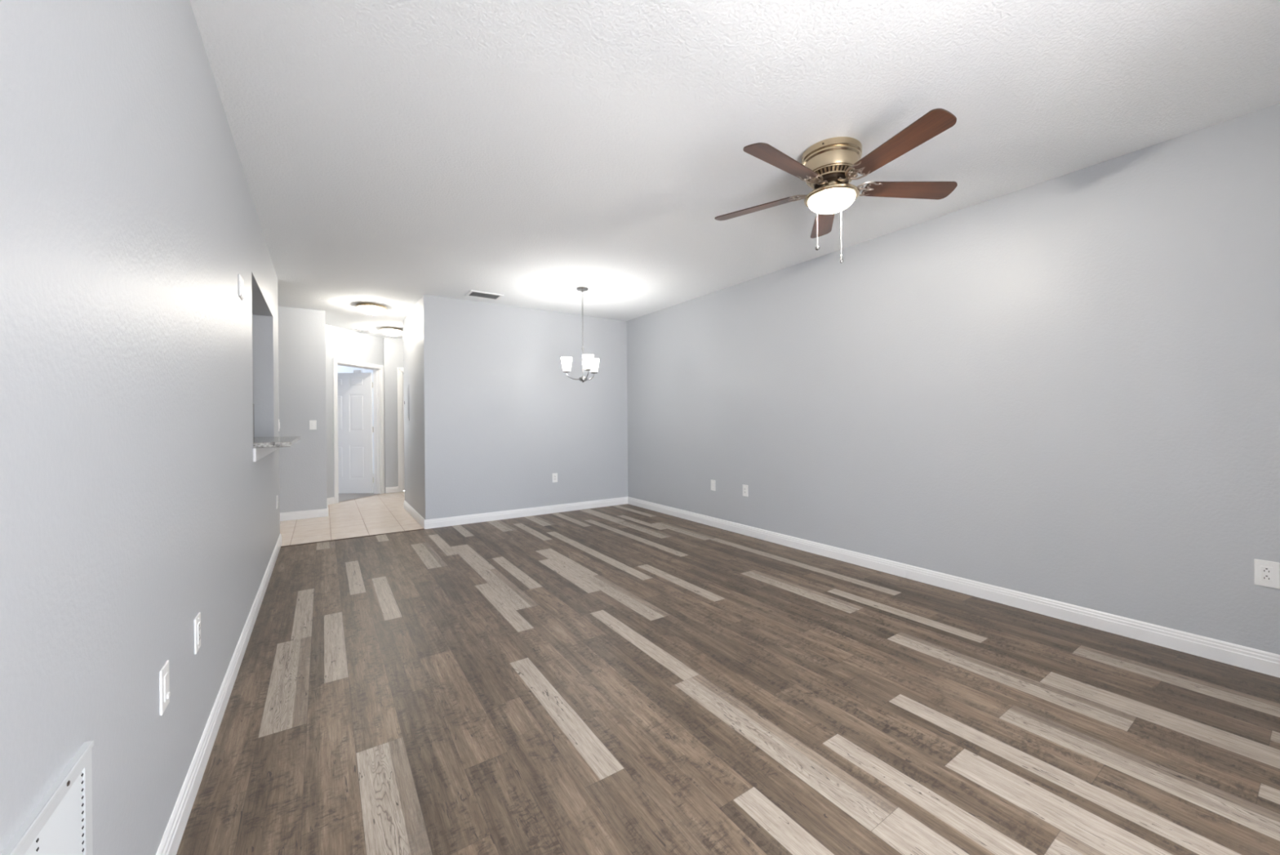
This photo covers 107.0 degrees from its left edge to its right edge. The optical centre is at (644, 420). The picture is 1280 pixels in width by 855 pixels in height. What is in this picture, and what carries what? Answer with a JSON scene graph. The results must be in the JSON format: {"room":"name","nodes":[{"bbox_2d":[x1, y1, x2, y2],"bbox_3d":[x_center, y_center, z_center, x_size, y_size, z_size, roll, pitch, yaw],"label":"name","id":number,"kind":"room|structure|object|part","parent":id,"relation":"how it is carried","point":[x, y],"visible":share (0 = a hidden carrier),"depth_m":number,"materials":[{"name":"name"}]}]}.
{"room":"empty living room","nodes":[
{"label":"empty living room","id":0,"kind":"room"},
{"bbox_2d":[0,0,279,854],"bbox_3d":[-1.825,-0.101,1.928,0.135,2.600,6.480,-1,0,-34],"label":"wall","id":1,"kind":"structure","parent":0,"point":[135,504],"depth_m":1.01,"materials":[{"name":"grey paint"}]},
{"bbox_2d":[0,740,93,854],"bbox_3d":[-0.842,0.827,0.623,0.014,0.505,0.551,-1,0,-34],"label":"air vent","id":2,"kind":"object","parent":1,"relation":"in","point":[60,823],"visible":1,"depth_m":0.77,"materials":[{"name":"white metal"}]},
{"bbox_2d":[159,659,169,715],"bbox_3d":[-1.277,0.709,1.263,0.012,0.117,0.072,-1,0,-34],"label":"outlet","id":3,"kind":"object","parent":1,"relation":"attached to","point":[164,691],"visible":1,"depth_m":1.25,"materials":[{"name":"white plastic"}]},
{"bbox_2d":[193,612,200,653],"bbox_3d":[-1.504,0.713,1.594,0.009,0.117,0.072,-1,0,-34],"label":"wall outlet","id":4,"kind":"object","parent":1,"relation":"attached to","point":[197,620],"visible":1,"depth_m":1.58,"materials":[{"name":"white plastic"}]},
{"bbox_2d":[197,620,200,644],"bbox_3d":[-1.503,0.713,1.595,0.004,0.067,0.034,-1,0,-34],"label":"receptacle","id":5,"kind":"object","parent":4,"relation":"attached to","point":[198,621],"depth_m":1.59,"materials":[{"name":"grey plastic"}]},
{"bbox_2d":[155,533,281,854],"bbox_3d":[-1.813,1.149,1.940,0.149,0.100,6.494,-1,0,-34],"label":"baseboard","id":6,"kind":"structure","parent":1,"relation":"attached to","point":[170,842],"depth_m":1.69,"materials":[{"name":"white wood"}]},
{"bbox_2d":[238,273,244,300],"bbox_3d":[-2.136,-0.707,2.507,0.011,0.114,0.110,-1,0,-34],"label":"wall box","id":7,"kind":"object","parent":1,"relation":"attached to","point":[241,282],"visible":1,"depth_m":2.47,"materials":[{"name":"white plastic"}]},
{"bbox_2d":[253,447,276,462],"bbox_3d":[-2.836,0.212,3.552,0.014,0.084,1.545,-1,0,-34],"label":"trim","id":8,"kind":"structure","parent":1,"relation":"attached to","point":[259,453],"depth_m":3.15,"materials":[{"name":"white wood"}]},
{"bbox_2d":[253,435,300,447],"bbox_3d":[-2.870,0.153,3.530,0.443,0.032,1.499,-1,0,-34],"label":"countertop","id":9,"kind":"structure","parent":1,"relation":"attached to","point":[258,442],"depth_m":3.13,"materials":[{"name":"grey stone"}]},
{"bbox_2d":[252,306,327,512],"bbox_3d":[-5.644,-0.078,5.489,3.233,2.600,0.978,-1,0,-34],"label":"wall","id":10,"kind":"structure","parent":0,"point":[301,331],"depth_m":5.85,"materials":[{"name":"grey paint"}]},
{"bbox_2d":[280,497,328,520],"bbox_3d":[-5.376,1.170,5.657,2.647,0.100,0.992,-1,0,-34],"label":"baseboard","id":11,"kind":"structure","parent":10,"relation":"attached to","point":[294,515],"depth_m":5.86,"materials":[{"name":"white wood"}]},
{"bbox_2d":[309,420,316,429],"bbox_3d":[-4.141,0.050,5.911,0.072,0.117,0.012,-1,0,-34],"label":"light switch","id":12,"kind":"object","parent":10,"relation":"attached to","point":[313,424],"visible":1,"depth_m":5.91,"materials":[{"name":"white plastic"}]},
{"bbox_2d":[280,490,422,546],"bbox_3d":[-2.916,1.254,4.664,7.000,0.098,7.200,-1,0,-34],"label":"floor tile","id":13,"kind":"structure","parent":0,"point":[384,513],"depth_m":5.65,"materials":[{"name":"beige tile"}]},
{"bbox_3d":[-4.274,0.753,4.789,0.660,0.920,1.670,-1,0,-34],"label":"cabinet","id":14,"kind":"object","parent":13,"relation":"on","visible":0},
{"bbox_2d":[253,404,254,436],"bbox_3d":[-3.986,0.061,4.418,0.510,0.460,0.512,-1,0,-34],"label":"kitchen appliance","id":15,"kind":"object","parent":14,"relation":"on","point":[253,404],"visible":0.02,"depth_m":4.61,"materials":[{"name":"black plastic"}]},
{"bbox_2d":[325,324,385,497],"bbox_3d":[-4.531,-0.090,7.385,0.120,2.600,1.165,0,0,11],"label":"wall","id":16,"kind":"structure","parent":0,"point":[340,343],"depth_m":7.01,"materials":[{"name":"grey paint"}]},
{"bbox_2d":[327,497,334,504],"bbox_3d":[-4.552,1.161,6.868,0.014,0.100,0.122,0,0,11],"label":"baseboard","id":17,"kind":"structure","parent":16,"relation":"attached to","point":[331,500],"depth_m":6.86,"materials":[{"name":"white wood"}]},
{"bbox_2d":[333,357,385,503],"bbox_3d":[-4.915,0.147,7.510,0.969,2.132,1.009,0,0,11],"label":"door","id":18,"kind":"structure","parent":16,"relation":"in","point":[353,415],"depth_m":7.83,"materials":[{"name":"white wood"}]},
{"bbox_2d":[353,369,362,373],"bbox_3d":[-4.750,-0.819,7.839,0.120,0.048,0.044,0,0,0],"label":"block","id":19,"kind":"object","parent":18,"relation":"attached to","point":[354,371],"visible":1,"depth_m":7.82,"materials":[{"name":"white"}]},
{"bbox_2d":[337,364,373,473],"bbox_3d":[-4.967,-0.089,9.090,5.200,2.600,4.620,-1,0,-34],"label":"door frame","id":20,"kind":"structure","parent":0,"point":[340,369],"depth_m":10.68,"materials":[{"name":"white wood"}]},
{"bbox_2d":[338,473,380,502],"bbox_3d":[-4.979,1.207,9.125,5.000,0.001,4.300,-1,0,-34],"label":"floor","id":21,"kind":"structure","parent":0,"point":[342,496],"depth_m":7.67,"materials":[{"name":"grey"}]},
{"bbox_2d":[383,337,403,487],"bbox_3d":[-3.603,-0.099,8.481,1.868,2.600,0.120,-1,0,-34],"label":"wall","id":22,"kind":"structure","parent":0,"point":[393,347],"depth_m":7.96,"materials":[{"name":"grey paint"}]},
{"bbox_2d":[385,485,398,493],"bbox_3d":[-4.247,1.157,7.958,0.186,0.100,0.014,-1,0,-34],"label":"baseboard","id":23,"kind":"structure","parent":22,"relation":"attached to","point":[388,489],"depth_m":7.95,"materials":[{"name":"white wood"}]},
{"bbox_2d":[396,367,404,492],"bbox_3d":[-3.824,0.147,8.318,0.934,2.112,0.142,-1,0,-34],"label":"door","id":24,"kind":"structure","parent":22,"relation":"in","point":[399,370],"depth_m":8.02,"materials":[{"name":"white wood"}]},
{"bbox_2d":[403,294,425,519],"bbox_3d":[-2.846,-0.100,5.953,0.120,2.600,1.614,-1,0,-34],"label":"wall","id":25,"kind":"structure","parent":0,"point":[413,323],"depth_m":5.77,"materials":[{"name":"grey paint"}]},
{"bbox_2d":[404,384,408,420],"bbox_3d":[-3.187,-0.238,6.335,0.014,0.470,0.380,-1,0,-34],"label":"electrical panel","id":26,"kind":"object","parent":25,"relation":"attached to","point":[406,387],"visible":1,"depth_m":6.28,"materials":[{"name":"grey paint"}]},
{"bbox_2d":[403,500,425,528],"bbox_3d":[-2.892,1.150,5.918,0.014,0.100,1.614,-1,0,-34],"label":"baseboard","id":27,"kind":"structure","parent":25,"relation":"attached to","point":[407,507],"depth_m":5.81,"materials":[{"name":"white wood"}]},
{"bbox_2d":[423,294,627,519],"bbox_3d":[-1.376,-0.112,6.048,2.656,2.600,0.120,-1,0,-34],"label":"wall","id":28,"kind":"structure","parent":0,"point":[503,415],"depth_m":5.86,"materials":[{"name":"grey paint"}]},
{"bbox_2d":[423,496,627,528],"bbox_3d":[-1.335,1.138,5.991,2.671,0.100,0.014,-1,0,-34],"label":"baseboard","id":29,"kind":"structure","parent":28,"relation":"attached to","point":[491,516],"depth_m":5.84,"materials":[{"name":"white wood"}]},
{"bbox_2d":[551,472,557,482],"bbox_3d":[-1.157,0.735,6.116,0.072,0.117,0.009,-1,0,-34],"label":"wall outlet","id":30,"kind":"object","parent":28,"relation":"attached to","point":[554,475],"visible":1,"depth_m":6.11,"materials":[{"name":"white plastic"}]},
{"bbox_2d":[176,503,1279,854],"bbox_3d":[-0.057,1.184,2.975,3.947,0.001,6.432,-1,0,-34],"label":"floor","id":31,"kind":"structure","parent":0,"point":[626,678],"depth_m":1.89,"materials":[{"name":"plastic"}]},
{"bbox_2d":[280,528,424,546],"bbox_3d":[-2.959,1.200,4.891,1.272,0.006,0.024,-1,0,-34],"label":"trim","id":32,"kind":"structure","parent":31,"relation":"on","point":[421,528],"depth_m":4.85,"materials":[{"name":"brown"}]},
{"bbox_2d":[189,0,1279,338],"bbox_3d":[-3.204,-1.446,5.009,7.150,0.100,13.520,-1,0,-34],"label":"ceiling","id":33,"kind":"structure","parent":0,"point":[393,153],"depth_m":2.20,"materials":[{"name":"white paint"}]},
{"bbox_2d":[350,328,367,331],"bbox_3d":[-4.353,-1.386,7.226,0.120,0.010,0.220,0,0,11],"label":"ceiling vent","id":34,"kind":"object","parent":33,"relation":"in","point":[355,329],"visible":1,"depth_m":7.20,"materials":[{"name":"white"}]},
{"bbox_2d":[355,302,386,315],"bbox_3d":[-3.309,-1.335,5.736,0.330,0.123,0.330,-1,0,-34],"label":"flush ceiling light","id":35,"kind":"object","parent":33,"relation":"attached to","point":[372,308],"visible":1,"depth_m":5.64,"materials":[{"name":"white glass"}]},
{"bbox_3d":[-3.309,-1.330,5.736,0.294,0.078,0.294,-1,0,-34],"label":"lamp shade","id":36,"kind":"part","parent":35,"relation":"part of","materials":[{"name":"white glass"}]},
{"bbox_2d":[367,329,377,333],"bbox_3d":[-4.197,-1.373,7.308,0.136,0.038,0.136,-1,0,-34],"label":"smoke detector","id":37,"kind":"object","parent":33,"relation":"attached to","point":[368,331],"visible":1,"depth_m":7.26,"materials":[{"name":"white plastic"}]},
{"bbox_2d":[379,326,403,336],"bbox_3d":[-3.831,-1.333,7.170,0.330,0.123,0.330,-1,0,-34],"label":"flush ceiling light","id":38,"kind":"object","parent":33,"relation":"attached to","point":[388,331],"visible":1,"depth_m":7.07,"materials":[{"name":"white glass"}]},
{"bbox_3d":[-3.831,-1.329,7.170,0.294,0.078,0.294,-1,0,-34],"label":"lamp shade","id":39,"kind":"part","parent":38,"relation":"part of","materials":[{"name":"white glass"}]},
{"bbox_2d":[465,289,503,300],"bbox_3d":[-1.788,-1.402,5.288,0.355,0.010,0.245,-1,0,-34],"label":"ceiling vent","id":40,"kind":"object","parent":33,"relation":"in","point":[472,293],"visible":1,"depth_m":5.28,"materials":[{"name":"white metal"}]},
{"bbox_2d":[563,286,597,382],"bbox_3d":[-0.629,-0.912,5.033,0.424,1.007,0.408,-1,0,-34],"label":"chandelier","id":41,"kind":"object","parent":33,"relation":"hanging from","point":[583,378],"visible":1,"depth_m":5.05,"materials":[{"name":"grey metal"}]},
{"bbox_3d":[-0.657,-0.638,5.052,0.032,0.315,0.032,-1,0,-34],"label":"stem","id":42,"kind":"part","parent":41,"relation":"part of","materials":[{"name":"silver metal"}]},
{"bbox_3d":[-0.660,-1.081,5.051,0.014,0.587,0.014,0,0,11],"label":"chain","id":43,"kind":"part","parent":41,"relation":"part of","materials":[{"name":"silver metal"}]},
{"bbox_2d":[714,108,957,262],"bbox_3d":[0.968,-1.147,2.484,1.245,0.553,1.276,-1,0,-34],"label":"ceiling fan","id":44,"kind":"object","parent":33,"relation":"hanging from","point":[828,166],"visible":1,"depth_m":2.41,"materials":[{"name":"brown wood"}]},
{"bbox_3d":[0.643,-1.231,2.750,0.486,0.006,0.133,-1,13,34],"label":"blade","id":45,"kind":"part","parent":44,"relation":"part of","materials":[{"name":"brown wood"}]},
{"bbox_3d":[0.663,-1.230,2.256,0.486,0.006,0.133,-1,14,-38],"label":"blade","id":46,"kind":"part","parent":44,"relation":"part of","materials":[{"name":"brown wood"}]},
{"bbox_3d":[1.107,-1.235,2.922,0.133,0.006,0.486,-14,-4,15],"label":"blade","id":47,"kind":"part","parent":44,"relation":"part of","materials":[{"name":"brown wood"}]},
{"bbox_3d":[0.994,-1.149,2.517,0.238,0.062,0.238,-1,0,-34],"label":"lamp shade","id":48,"kind":"part","parent":44,"relation":"part of","materials":[{"name":"white glass"}]},
{"bbox_3d":[1.087,-1.035,2.615,0.002,0.288,0.002,-1,0,-34],"label":"pull chain","id":49,"kind":"part","parent":44,"relation":"part of","materials":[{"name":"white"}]},
{"bbox_3d":[1.140,-1.234,2.122,0.133,0.006,0.486,13,-4,-20],"label":"blade","id":50,"kind":"part","parent":44,"relation":"part of","materials":[{"name":"brown wood"}]},
{"bbox_3d":[1.414,-1.236,2.534,0.486,0.006,0.133,0,-13,-2],"label":"blade","id":51,"kind":"part","parent":44,"relation":"part of","materials":[{"name":"brown wood"}]},
{"bbox_2d":[626,102,1279,654],"bbox_3d":[1.552,-0.131,4.207,0.120,2.600,6.456,-1,0,-34],"label":"wall","id":52,"kind":"structure","parent":0,"point":[1065,388],"depth_m":2.91,"materials":[{"name":"grey paint"}]},
{"bbox_2d":[711,479,715,490],"bbox_3d":[0.762,0.715,5.264,0.012,0.117,0.072,-1,0,-34],"label":"wall outlet","id":53,"kind":"object","parent":52,"relation":"attached to","point":[713,482],"visible":1,"depth_m":5.26,"materials":[{"name":"white plastic"}]},
{"bbox_2d":[742,484,747,496],"bbox_3d":[1.036,0.716,4.864,0.009,0.117,0.072,-1,0,-34],"label":"wall outlet","id":54,"kind":"object","parent":52,"relation":"attached to","point":[744,486],"visible":1,"depth_m":4.86,"materials":[{"name":"white plastic"}]},
{"bbox_2d":[627,496,1279,677],"bbox_3d":[1.540,1.119,4.122,0.014,0.100,6.336,-1,0,-34],"label":"baseboard","id":55,"kind":"structure","parent":52,"relation":"attached to","point":[1249,658],"depth_m":2.89,"materials":[{"name":"white wood"}]},
{"bbox_2d":[1253,559,1279,588],"bbox_3d":[2.862,0.703,2.176,0.009,0.120,0.072,-1,0,-34],"label":"wall outlet","id":56,"kind":"object","parent":52,"relation":"attached to","point":[1266,573],"visible":1,"depth_m":2.17,"materials":[{"name":"white plastic"}]},
{"bbox_2d":[1260,565,1272,582],"bbox_3d":[2.860,0.703,2.175,0.004,0.067,0.034,-1,0,-34],"label":"receptacle","id":57,"kind":"object","parent":56,"relation":"attached to","point":[1266,571],"depth_m":2.17,"materials":[{"name":"grey plastic"}]}
]}

